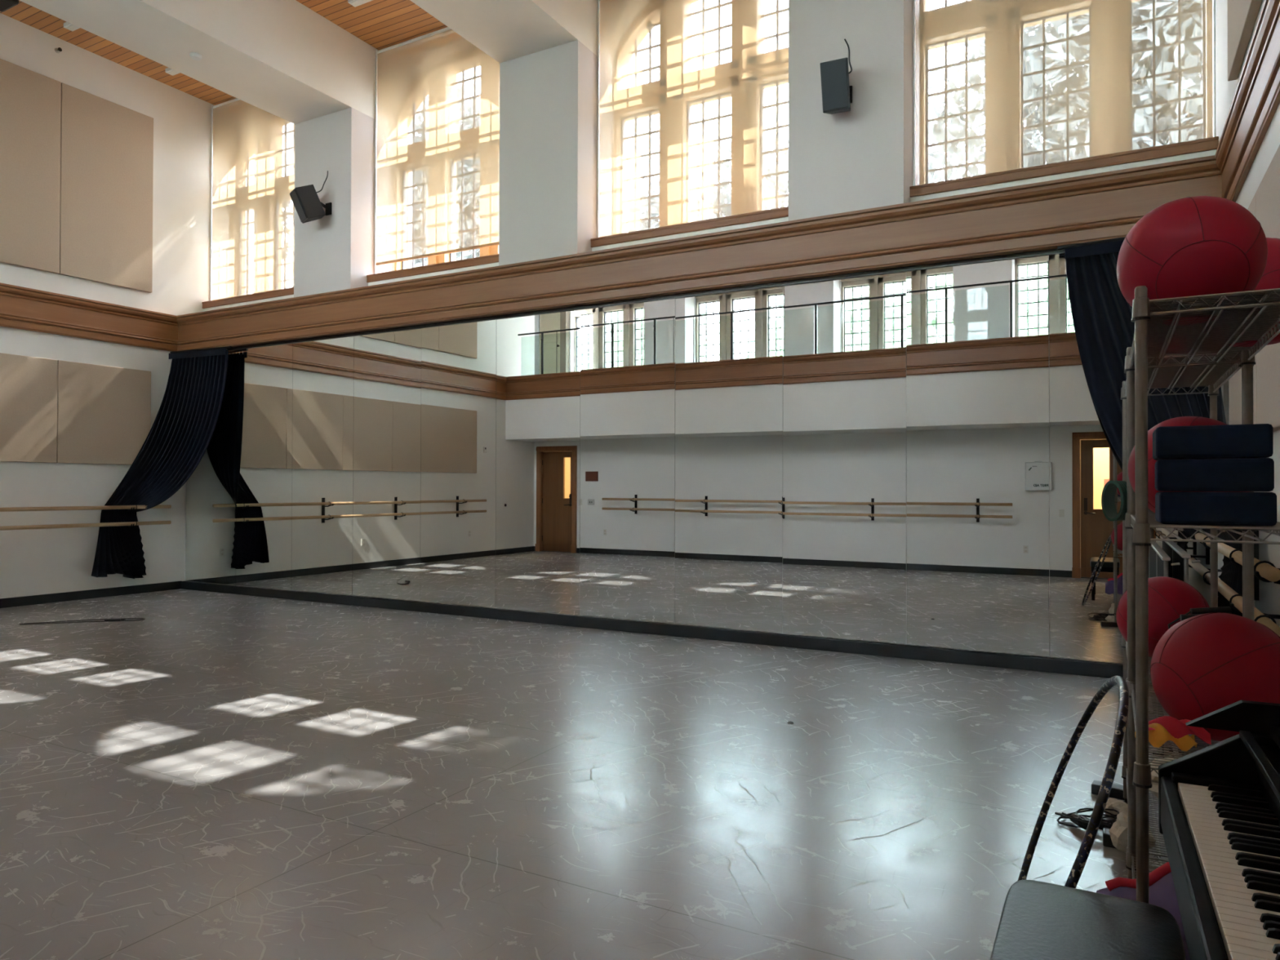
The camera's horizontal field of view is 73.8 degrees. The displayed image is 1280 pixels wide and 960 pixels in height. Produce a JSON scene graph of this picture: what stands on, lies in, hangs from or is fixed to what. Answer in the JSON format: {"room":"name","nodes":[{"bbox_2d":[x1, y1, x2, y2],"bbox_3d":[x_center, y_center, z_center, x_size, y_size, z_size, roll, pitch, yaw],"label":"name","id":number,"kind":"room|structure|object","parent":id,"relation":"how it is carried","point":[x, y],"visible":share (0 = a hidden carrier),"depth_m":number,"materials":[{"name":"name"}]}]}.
{"room":"dance studio","nodes":[
{"label":"dance studio","id":0,"kind":"room"},
{"bbox_2d":[0,13,213,598],"bbox_3d":[-7.927,-1.909,8.425,0.300,6.655,9.100,0,-1,29],"label":"wall","id":1,"kind":"structure","parent":0,"point":[33,562],"depth_m":10.53,"materials":[{"name":"white paint"}]},
{"bbox_2d":[0,352,57,462],"bbox_3d":[-7.113,-0.811,9.537,0.050,1.210,1.069,0,-1,29],"label":"acoustic panel","id":2,"kind":"object","parent":1,"relation":"attached to","point":[28,384],"visible":1,"depth_m":9.72,"materials":[{"name":"beige fabric"}]},
{"bbox_2d":[0,58,61,273],"bbox_3d":[-7.108,-3.563,9.559,0.050,2.260,1.099,0,-1,29],"label":"acoustic panel","id":3,"kind":"object","parent":1,"relation":"attached to","point":[30,101],"visible":1,"depth_m":9.74,"materials":[{"name":"beige fabric"}]},
{"bbox_2d":[54,47,62,53],"bbox_3d":[-6.846,-5.063,10.034,0.060,0.058,0.060,0,-1,29],"label":"sprinkler head","id":4,"kind":"object","parent":1,"relation":"attached to","point":[58,50],"visible":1,"depth_m":10.03},
{"bbox_2d":[0,504,171,530],"bbox_3d":[-7.550,0.423,8.546,0.235,0.395,5.780,0,-1,29],"label":"ballet barre","id":5,"kind":"object","parent":1,"relation":"attached to","point":[129,508],"visible":0.99,"depth_m":10.06,"materials":[{"name":"brown wood"}]},
{"bbox_2d":[0,282,177,351],"bbox_3d":[-7.744,-1.966,8.357,0.088,0.468,6.955,0,-1,29],"label":"trim","id":6,"kind":"structure","parent":1,"relation":"attached to","point":[21,308],"depth_m":10.27,"materials":[{"name":"brown wood"}]},
{"bbox_2d":[0,581,180,608],"bbox_3d":[-8.032,1.361,7.896,0.012,0.105,7.935,0,-1,29],"label":"baseboard","id":7,"kind":"structure","parent":1,"relation":"attached to","point":[117,591],"depth_m":10.31,"materials":[{"name":"black plastic"}]},
{"bbox_2d":[56,360,151,464],"bbox_3d":[-6.586,-0.800,10.497,0.050,1.210,1.109,0,-1,29],"label":"acoustic panel","id":8,"kind":"object","parent":1,"relation":"attached to","point":[104,412],"visible":1,"depth_m":10.43,"materials":[{"name":"beige fabric"}]},
{"bbox_2d":[57,82,153,293],"bbox_3d":[-6.575,-3.553,10.530,0.050,2.260,1.104,0,-1,29],"label":"acoustic panel","id":9,"kind":"object","parent":1,"relation":"attached to","point":[107,147],"visible":1,"depth_m":10.47,"materials":[{"name":"beige fabric"}]},
{"bbox_2d":[91,346,231,578],"bbox_3d":[-6.013,-0.228,10.871,1.517,2.936,0.783,0,-1,-20],"label":"stage curtain","id":10,"kind":"object","parent":1,"relation":"hanging from","point":[180,433],"visible":0.98,"depth_m":10.90,"materials":[{"name":"blue fabric"}]},
{"bbox_2d":[0,0,447,105],"bbox_3d":[-3.561,-5.334,4.810,12.850,0.150,11.300,0,-1,29],"label":"ceiling","id":11,"kind":"structure","parent":0,"point":[380,24],"depth_m":9.84,"materials":[{"name":"brown wood"}]},
{"bbox_2d":[0,0,18,11],"bbox_3d":[-6.620,-5.051,8.598,0.340,0.360,0.500,0,-1,29],"label":"spotlight","id":12,"kind":"object","parent":11,"relation":"hanging from","point":[5,5],"visible":1,"depth_m":8.72,"materials":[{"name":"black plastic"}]},
{"bbox_2d":[63,22,79,31],"bbox_3d":[-5.929,-5.194,9.430,1.450,0.056,0.100,0,-1,29],"label":"ceiling light","id":13,"kind":"object","parent":11,"relation":"attached to","point":[67,25],"visible":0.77,"depth_m":9.72,"materials":[{"name":"white plastic"}]},
{"bbox_2d":[66,24,79,31],"bbox_3d":[-5.929,-5.169,9.429,1.410,0.006,0.070,0,-1,29],"label":"diffuser","id":14,"kind":"object","parent":13,"relation":"attached to","point":[70,27],"depth_m":9.72,"materials":[{"name":"white plastic"}]},
{"bbox_2d":[165,67,179,75],"bbox_3d":[-5.352,-5.182,10.481,1.450,0.056,0.100,0,-1,29],"label":"ceiling light","id":15,"kind":"object","parent":11,"relation":"attached to","point":[168,70],"visible":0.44,"depth_m":10.77,"materials":[{"name":"white plastic"}]},
{"bbox_2d":[167,70,179,75],"bbox_3d":[-5.352,-5.157,10.481,1.410,0.006,0.070,0,-1,29],"label":"diffuser","id":16,"kind":"object","parent":15,"relation":"attached to","point":[171,72],"depth_m":10.77,"materials":[{"name":"white plastic"}]},
{"bbox_2d":[19,0,378,124],"bbox_3d":[-5.707,-4.818,6.696,0.970,0.859,9.950,0,-1,29],"label":"ceiling beam","id":17,"kind":"structure","parent":11,"relation":"attached to","point":[283,59],"depth_m":9.03,"materials":[{"name":"white paint"}]},
{"bbox_2d":[189,52,202,60],"bbox_3d":[-4.561,-4.347,8.749,0.116,0.036,0.116,0,-1,29],"label":"smoke detector","id":18,"kind":"object","parent":17,"relation":"attached to","point":[194,55],"visible":1,"depth_m":8.72,"materials":[{"name":"white plastic"}]},
{"bbox_2d":[347,0,373,7],"bbox_3d":[-2.612,-5.189,8.977,1.200,0.056,0.100,0,-1,29],"label":"ceiling light","id":19,"kind":"object","parent":11,"relation":"attached to","point":[353,2],"visible":1,"depth_m":9.21,"materials":[{"name":"white plastic"}]},
{"bbox_2d":[410,0,597,62],"bbox_3d":[-2.954,-4.824,5.184,0.972,0.859,9.950,0,-1,29],"label":"ceiling beam","id":20,"kind":"structure","parent":11,"relation":"attached to","point":[505,30],"depth_m":8.23,"materials":[{"name":"white paint"}]},
{"bbox_2d":[0,588,1211,959],"bbox_3d":[-3.580,1.456,4.745,12.850,0.120,11.300,0,-1,29],"label":"floor","id":21,"kind":"structure","parent":0,"point":[208,775],"depth_m":3.89,"materials":[{"name":"grey plastic"}]},
{"bbox_2d":[19,617,144,624],"bbox_3d":[-5.596,1.411,8.587,1.078,0.027,0.188,0,-1,-15],"label":"rope","id":22,"kind":"object","parent":21,"relation":"on","point":[111,619],"visible":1,"depth_m":8.56,"materials":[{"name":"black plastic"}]},
{"bbox_2d":[1017,675,1128,888],"bbox_3d":[1.195,0.967,2.407,0.321,0.836,0.885,0,-1,29],"label":"hoop","id":23,"kind":"object","parent":21,"relation":"on","point":[1080,861],"visible":0.7,"depth_m":2.19,"materials":[{"name":"black plastic"}]},
{"bbox_2d":[1054,807,1119,830],"bbox_3d":[1.872,1.367,3.426,0.381,0.057,0.252,0,-1,8],"label":"cord","id":24,"kind":"object","parent":21,"relation":"on","point":[1082,821],"visible":0.59,"depth_m":3.43,"materials":[{"name":"black plastic"}]},
{"bbox_2d":[990,879,1186,959],"bbox_3d":[0.806,1.133,1.536,0.328,0.488,0.774,0,-1,29],"label":"piano bench","id":25,"kind":"object","parent":21,"relation":"on","point":[1039,920],"visible":1,"depth_m":1.70,"materials":[{"name":"black leather"}]},
{"bbox_2d":[1091,780,1124,799],"bbox_3d":[2.103,1.380,3.781,0.170,0.045,0.070,0,-1,37],"label":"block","id":26,"kind":"object","parent":21,"relation":"on","point":[1117,790],"visible":0.56,"depth_m":3.76,"materials":[{"name":"black plastic"}]},
{"bbox_2d":[1102,827,1115,848],"bbox_3d":[1.823,1.371,3.251,0.100,0.050,0.070,0,-1,29],"label":"block","id":27,"kind":"object","parent":21,"relation":"on","point":[1107,842],"visible":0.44,"depth_m":3.24,"materials":[{"name":"black plastic"}]},
{"bbox_2d":[1104,797,1127,819],"bbox_3d":[1.970,1.361,3.522,0.096,0.075,0.104,1,-1,-39],"label":"plastic bag","id":28,"kind":"object","parent":21,"relation":"on","point":[1120,806],"visible":0.52,"depth_m":3.50,"materials":[{"name":"beige plastic"}]},
{"bbox_2d":[1109,811,1155,853],"bbox_3d":[1.826,1.315,3.162,0.150,0.158,0.124,0,-1,29],"label":"plastic bag","id":29,"kind":"object","parent":21,"relation":"on","point":[1118,830],"visible":0.45,"depth_m":3.15,"materials":[{"name":"beige plastic"}]},
{"bbox_2d":[1148,541,1179,758],"bbox_3d":[2.713,0.880,4.444,0.079,1.059,1.581,0,-1,29],"label":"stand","id":30,"kind":"object","parent":21,"relation":"on","point":[1158,559],"visible":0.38,"depth_m":4.31,"materials":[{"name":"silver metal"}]},
{"bbox_2d":[1160,535,1199,755],"bbox_3d":[2.827,0.873,4.496,0.079,1.074,1.781,0,-1,29],"label":"stand","id":31,"kind":"object","parent":21,"relation":"on","point":[1177,554],"visible":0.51,"depth_m":4.12,"materials":[{"name":"silver metal"}]},
{"bbox_2d":[1120,351,1253,873],"bbox_3d":[2.010,0.481,3.187,0.356,1.830,0.998,0,-1,29],"label":"wire shelving unit","id":32,"kind":"object","parent":21,"relation":"on","point":[1212,375],"visible":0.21,"depth_m":3.33,"materials":[{"name":"silver metal"}]},
{"bbox_2d":[1101,480,1127,520],"bbox_3d":[1.614,0.070,2.877,0.100,0.136,0.069,1,-1,-41],"label":"tape roll","id":33,"kind":"object","parent":32,"relation":"hanging from","point":[1108,497],"visible":0.78,"depth_m":2.87,"materials":[{"name":"teal plastic"}]},
{"bbox_2d":[1148,757,1173,798],"bbox_3d":[2.046,1.160,3.313,0.168,0.144,0.340,0,-1,16],"label":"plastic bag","id":34,"kind":"object","parent":32,"relation":"on","point":[1154,789],"visible":0.15,"depth_m":3.25,"materials":[{"name":"beige plastic"}]},
{"bbox_2d":[1115,576,1209,657],"bbox_3d":[1.998,0.522,3.255,0.314,0.305,0.314,0,-1,21],"label":"exercise ball","id":35,"kind":"object","parent":32,"relation":"on","point":[1169,597],"visible":0.43,"depth_m":3.15,"materials":[{"name":"red plastic"}]},
{"bbox_2d":[1168,606,1231,629],"bbox_3d":[1.874,0.541,2.828,0.206,0.252,0.134,0,-1,29],"label":"rope","id":36,"kind":"object","parent":32,"relation":"on","point":[1193,611],"visible":0.47,"depth_m":2.80,"materials":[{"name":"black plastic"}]},
{"bbox_2d":[1124,285,1279,903],"bbox_3d":[1.528,0.471,2.310,0.356,1.830,0.998,0,-1,29],"label":"wire shelving unit","id":37,"kind":"object","parent":21,"relation":"on","point":[1249,315],"visible":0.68,"depth_m":2.06,"materials":[{"name":"silver metal"}]},
{"bbox_2d":[1096,862,1190,959],"bbox_3d":[1.360,1.056,2.162,0.359,0.353,0.420,0,-1,29],"label":"cloth bundle","id":38,"kind":"object","parent":37,"relation":"on","point":[1162,894],"visible":0.15,"depth_m":2.18,"materials":[{"name":"purple fabric"}]},
{"bbox_2d":[1134,715,1211,751],"bbox_3d":[1.336,0.630,2.140,0.160,0.069,0.110,0,-1,29],"label":"scarf","id":39,"kind":"object","parent":37,"relation":"on","point":[1163,729],"visible":0.84,"depth_m":2.12,"materials":[{"name":"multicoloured fabric"}]},
{"bbox_2d":[1128,416,1249,513],"bbox_3d":[1.622,-0.035,2.511,0.316,0.306,0.316,0,-1,-22],"label":"exercise ball","id":40,"kind":"object","parent":37,"relation":"on","point":[1183,420],"visible":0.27,"depth_m":2.47,"materials":[{"name":"red plastic"}]},
{"bbox_2d":[1116,195,1267,325],"bbox_3d":[1.415,-0.567,2.196,0.326,0.316,0.326,1,-1,-37],"label":"exercise ball","id":41,"kind":"object","parent":37,"relation":"on","point":[1196,245],"visible":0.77,"depth_m":2.08,"materials":[{"name":"red plastic"}]},
{"bbox_2d":[1150,612,1279,741],"bbox_3d":[1.509,0.504,2.199,0.328,0.320,0.328,0,-1,12],"label":"exercise ball","id":42,"kind":"object","parent":37,"relation":"on","point":[1202,664],"visible":0.8,"depth_m":2.11,"materials":[{"name":"red plastic"}]},
{"bbox_2d":[1155,491,1276,525],"bbox_3d":[1.366,0.067,2.033,0.227,0.076,0.152,0,-1,28],"label":"foam block","id":43,"kind":"object","parent":37,"relation":"on","point":[1192,508],"visible":1,"depth_m":1.97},
{"bbox_2d":[1154,457,1274,491],"bbox_3d":[1.364,-0.011,2.035,0.227,0.076,0.152,0,-1,30],"label":"foam block","id":44,"kind":"object","parent":43,"relation":"on","point":[1228,474],"visible":1,"depth_m":1.97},
{"bbox_2d":[1152,423,1273,460],"bbox_3d":[1.361,-0.088,2.037,0.227,0.076,0.152,0,-1,28],"label":"foam block","id":45,"kind":"object","parent":44,"relation":"on","point":[1255,440],"visible":0.94,"depth_m":1.97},
{"bbox_2d":[1229,237,1279,346],"bbox_3d":[1.826,-0.558,2.528,0.320,0.312,0.320,0,-1,1],"label":"exercise ball","id":46,"kind":"object","parent":37,"relation":"on","point":[1270,278],"visible":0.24,"depth_m":2.39,"materials":[{"name":"red plastic"}]},
{"bbox_2d":[1158,700,1279,959],"bbox_3d":[1.004,0.860,1.210,0.372,1.030,1.393,0,-1,28],"label":"digital piano","id":47,"kind":"object","parent":21,"relation":"on","point":[1219,803],"visible":1,"depth_m":1.56,"materials":[{"name":"black plastic"}]},
{"bbox_2d":[184,149,1223,664],"bbox_3d":[-0.804,-0.486,9.081,11.550,3.862,0.965,0,-1,29],"label":"wall","id":48,"kind":"structure","parent":0,"point":[1211,153],"depth_m":7.20,"materials":[{"name":"white paint"}]},
{"bbox_2d":[185,349,237,585],"bbox_3d":[-5.603,-0.163,11.135,1.038,3.009,0.012,0,-1,29],"label":"wall mirror","id":49,"kind":"object","parent":48,"relation":"attached to","point":[211,488],"visible":0.72,"depth_m":11.06,"materials":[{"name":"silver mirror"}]},
{"bbox_2d":[201,287,293,308],"bbox_3d":[-4.863,-3.772,11.469,2.150,2.855,0.750,0,-1,29],"label":"window","id":50,"kind":"structure","parent":48,"relation":"in","point":[286,291],"depth_m":11.18,"materials":[{"name":"white paint"}]},
{"bbox_2d":[209,97,294,300],"bbox_3d":[-4.968,-3.801,11.278,2.142,2.770,0.077,0,-1,29],"label":"roller shade","id":51,"kind":"object","parent":48,"relation":"attached to","point":[252,166],"visible":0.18,"depth_m":11.37,"materials":[{"name":"white fabric"}]},
{"bbox_2d":[235,342,293,590],"bbox_3d":[-4.691,-0.165,10.634,1.038,3.009,0.012,0,-1,29],"label":"wall mirror","id":52,"kind":"object","parent":48,"relation":"attached to","point":[264,373],"visible":1,"depth_m":10.62,"materials":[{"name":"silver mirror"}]},
{"bbox_2d":[291,336,354,595],"bbox_3d":[-3.779,-0.167,10.133,1.038,3.009,0.012,0,-1,29],"label":"wall mirror","id":53,"kind":"object","parent":48,"relation":"attached to","point":[322,517],"visible":1,"depth_m":10.12,"materials":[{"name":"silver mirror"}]},
{"bbox_2d":[293,107,394,297],"bbox_3d":[-3.556,-3.245,10.606,0.970,2.198,0.995,0,-1,29],"label":"pilaster","id":54,"kind":"object","parent":48,"relation":"attached to","point":[335,251],"visible":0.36,"depth_m":10.13,"materials":[{"name":"paint"}]},
{"bbox_2d":[289,170,331,223],"bbox_3d":[-3.825,-3.343,9.944,0.457,0.672,0.228,1,-1,-37],"label":"wall speaker","id":55,"kind":"object","parent":54,"relation":"attached to","point":[307,203],"visible":1,"depth_m":9.85,"materials":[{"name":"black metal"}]},
{"bbox_2d":[289,189,306,222],"bbox_3d":[-3.949,-3.168,9.847,0.144,0.309,0.206,1,-1,-37],"label":"grille","id":56,"kind":"object","parent":55,"relation":"attached to","point":[299,197],"depth_m":9.80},
{"bbox_2d":[352,328,421,601],"bbox_3d":[-2.867,-0.169,9.632,1.038,3.009,0.012,0,-1,29],"label":"wall mirror","id":57,"kind":"object","parent":48,"relation":"attached to","point":[387,366],"visible":1,"depth_m":9.62,"materials":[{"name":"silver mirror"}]},
{"bbox_2d":[366,244,498,282],"bbox_3d":[-2.128,-3.778,9.967,2.190,2.855,0.750,0,-1,29],"label":"window","id":58,"kind":"structure","parent":48,"relation":"in","point":[489,255],"depth_m":9.81,"materials":[{"name":"white paint"}]},
{"bbox_2d":[374,26,499,273],"bbox_3d":[-2.224,-3.816,9.771,2.162,2.754,0.077,0,-1,29],"label":"window","id":59,"kind":"structure","parent":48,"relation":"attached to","point":[437,150],"depth_m":9.81,"materials":[{"name":"white"}]},
{"bbox_2d":[420,319,496,608],"bbox_3d":[-1.955,-0.172,9.131,1.038,3.009,0.014,0,-1,29],"label":"wall mirror","id":60,"kind":"object","parent":48,"relation":"attached to","point":[458,460],"visible":1,"depth_m":9.12,"materials":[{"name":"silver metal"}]},
{"bbox_2d":[495,309,580,615],"bbox_3d":[-1.042,-0.174,8.630,1.038,3.009,0.013,0,-1,29],"label":"wall mirror","id":61,"kind":"object","parent":48,"relation":"attached to","point":[538,479],"visible":1,"depth_m":8.62,"materials":[{"name":"silver metal"}]},
{"bbox_2d":[498,40,597,266],"bbox_3d":[-0.803,-3.252,9.094,0.972,2.198,0.995,0,-1,29],"label":"pilaster","id":62,"kind":"object","parent":48,"relation":"attached to","point":[548,202],"visible":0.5,"depth_m":8.63,"materials":[{"name":"paint"}]},
{"bbox_2d":[579,297,675,623],"bbox_3d":[-0.131,-0.176,8.128,1.038,3.009,0.016,0,-1,29],"label":"wall mirror","id":63,"kind":"object","parent":48,"relation":"attached to","point":[627,527],"visible":1,"depth_m":8.11,"materials":[{"name":"silver metal"}]},
{"bbox_2d":[180,581,1123,678],"bbox_3d":[-1.087,1.389,8.557,11.550,0.100,0.190,0,-1,29],"label":"baseboard","id":64,"kind":"structure","parent":48,"relation":"attached to","point":[1074,667],"depth_m":7.61,"materials":[{"name":"black plastic"}]},
{"bbox_2d":[590,206,788,247],"bbox_3d":[0.626,-3.785,8.455,2.190,2.855,0.750,0,-1,29],"label":"window","id":65,"kind":"structure","parent":48,"relation":"in","point":[780,212],"depth_m":8.09,"materials":[{"name":"white paint"}]},
{"bbox_2d":[596,0,788,237],"bbox_3d":[0.530,-3.823,8.259,2.162,2.754,0.077,0,-1,29],"label":"window","id":66,"kind":"structure","parent":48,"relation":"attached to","point":[693,95],"depth_m":8.25,"materials":[{"name":"white glass"}]},
{"bbox_2d":[176,155,1222,351],"bbox_3d":[-1.080,-1.945,8.585,11.550,0.468,0.199,0,-1,29],"label":"trim","id":67,"kind":"structure","parent":48,"relation":"attached to","point":[1051,214],"depth_m":7.38,"materials":[{"name":"brown wood"}]},
{"bbox_2d":[674,285,782,633],"bbox_3d":[0.782,-0.178,7.628,1.038,3.009,0.013,0,-1,29],"label":"wall mirror","id":68,"kind":"object","parent":48,"relation":"attached to","point":[729,345],"visible":1,"depth_m":7.61,"materials":[{"name":"silver metal"}]},
{"bbox_2d":[782,271,906,644],"bbox_3d":[1.694,-0.180,7.127,1.038,3.009,0.014,0,-1,29],"label":"wall mirror","id":69,"kind":"object","parent":48,"relation":"attached to","point":[844,340],"visible":1,"depth_m":7.11,"materials":[{"name":"silver metal"}]},
{"bbox_2d":[788,0,915,221],"bbox_3d":[1.951,-3.259,7.582,0.972,2.198,0.995,0,-1,29],"label":"pilaster","id":70,"kind":"object","parent":48,"relation":"attached to","point":[860,157],"visible":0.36,"depth_m":7.12,"materials":[{"name":"paint"}]},
{"bbox_2d":[820,39,852,114],"bbox_3d":[1.632,-3.357,6.995,0.230,0.689,0.356,0,-1,29],"label":"wall speaker","id":71,"kind":"object","parent":70,"relation":"attached to","point":[837,93],"visible":1,"depth_m":6.89,"materials":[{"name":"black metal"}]},
{"bbox_2d":[821,58,848,111],"bbox_3d":[1.577,-3.192,6.892,0.201,0.342,0.113,0,-1,25],"label":"grille","id":72,"kind":"object","parent":71,"relation":"attached to","point":[834,73],"depth_m":6.89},
{"bbox_2d":[906,254,1049,657],"bbox_3d":[2.606,-0.183,6.625,1.038,3.009,0.015,0,-1,29],"label":"wall mirror","id":73,"kind":"object","parent":48,"relation":"attached to","point":[977,334],"visible":1,"depth_m":6.61,"materials":[{"name":"silver metal"}]},
{"bbox_2d":[909,136,1218,197],"bbox_3d":[3.370,-3.792,6.948,2.168,2.855,0.750,0,-1,29],"label":"window","id":74,"kind":"structure","parent":48,"relation":"in","point":[1211,143],"depth_m":6.54,"materials":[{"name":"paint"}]},
{"bbox_2d":[912,0,1216,186],"bbox_3d":[3.273,-3.829,6.752,2.138,2.755,0.077,0,-1,29],"label":"window","id":75,"kind":"structure","parent":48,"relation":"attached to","point":[998,86],"depth_m":6.73,"materials":[{"name":"white"}]},
{"bbox_2d":[1048,253,1210,663],"bbox_3d":[3.518,-0.185,6.124,1.038,3.009,0.015,0,-1,29],"label":"wall mirror","id":76,"kind":"object","parent":48,"relation":"attached to","point":[1086,547],"visible":0.43,"depth_m":6.27,"materials":[{"name":"silver metal"}]},
{"bbox_2d":[1213,0,1279,626],"bbox_3d":[1.930,-1.945,1.757,0.300,6.655,11.300,0,-1,29],"label":"wall","id":77,"kind":"structure","parent":0,"point":[1268,602],"depth_m":4.53,"materials":[{"name":"white paint"}]},
{"bbox_2d":[1057,236,1242,616],"bbox_3d":[3.022,-0.256,5.160,0.968,2.930,2.020,0,-1,29],"label":"stage curtain","id":78,"kind":"object","parent":77,"relation":"hanging from","point":[1104,329],"visible":0.27,"depth_m":6.04,"materials":[{"name":"blue fabric"}]},
{"bbox_2d":[1186,529,1279,636],"bbox_3d":[2.895,0.420,4.122,0.235,0.375,3.180,0,-1,29],"label":"ballet barre","id":79,"kind":"object","parent":77,"relation":"attached to","point":[1269,573],"visible":0.52,"depth_m":3.46,"materials":[{"name":"brown wood"}]},
{"bbox_2d":[1228,194,1257,424],"bbox_3d":[3.359,-0.827,4.719,0.050,1.210,1.104,0,-1,29],"label":"acoustic panel","id":80,"kind":"object","parent":77,"relation":"attached to","point":[1235,381],"visible":0.09,"depth_m":4.81,"materials":[{"name":"beige fabric"}]},
{"bbox_2d":[1227,0,1262,80],"bbox_3d":[3.366,-3.580,4.746,0.050,2.260,1.104,0,-1,29],"label":"acoustic panel","id":81,"kind":"object","parent":77,"relation":"attached to","point":[1242,15],"visible":1,"depth_m":4.85,"materials":[{"name":"beige fabric"}]},
{"bbox_2d":[1214,0,1279,202],"bbox_3d":[2.314,-1.990,2.833,0.062,0.468,6.955,0,-1,29],"label":"trim","id":82,"kind":"structure","parent":77,"relation":"attached to","point":[1255,101],"depth_m":4.46,"materials":[{"name":"brown wood"}]},
{"bbox_2d":[1255,144,1279,431],"bbox_3d":[2.824,-0.838,3.746,0.050,1.210,1.104,0,-1,29],"label":"acoustic panel","id":83,"kind":"object","parent":77,"relation":"attached to","point":[1268,193],"visible":0.48,"depth_m":3.90,"materials":[{"name":"beige fabric"}]},
{"label":"outside","id":84,"kind":"structure","parent":0,"visible":0},
{"bbox_3d":[18.911,2.693,34.423,120.000,0.100,61.400,0,-1,29],"label":"ground","id":85,"kind":"structure","parent":84,"visible":0},
{"bbox_2d":[414,248,479,266],"bbox_3d":[-4.490,-3.196,19.189,5.364,11.278,3.494,0,-1,16],"label":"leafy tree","id":86,"kind":"object","parent":85,"relation":"on","point":[467,254],"visible":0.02,"depth_m":18.17,"materials":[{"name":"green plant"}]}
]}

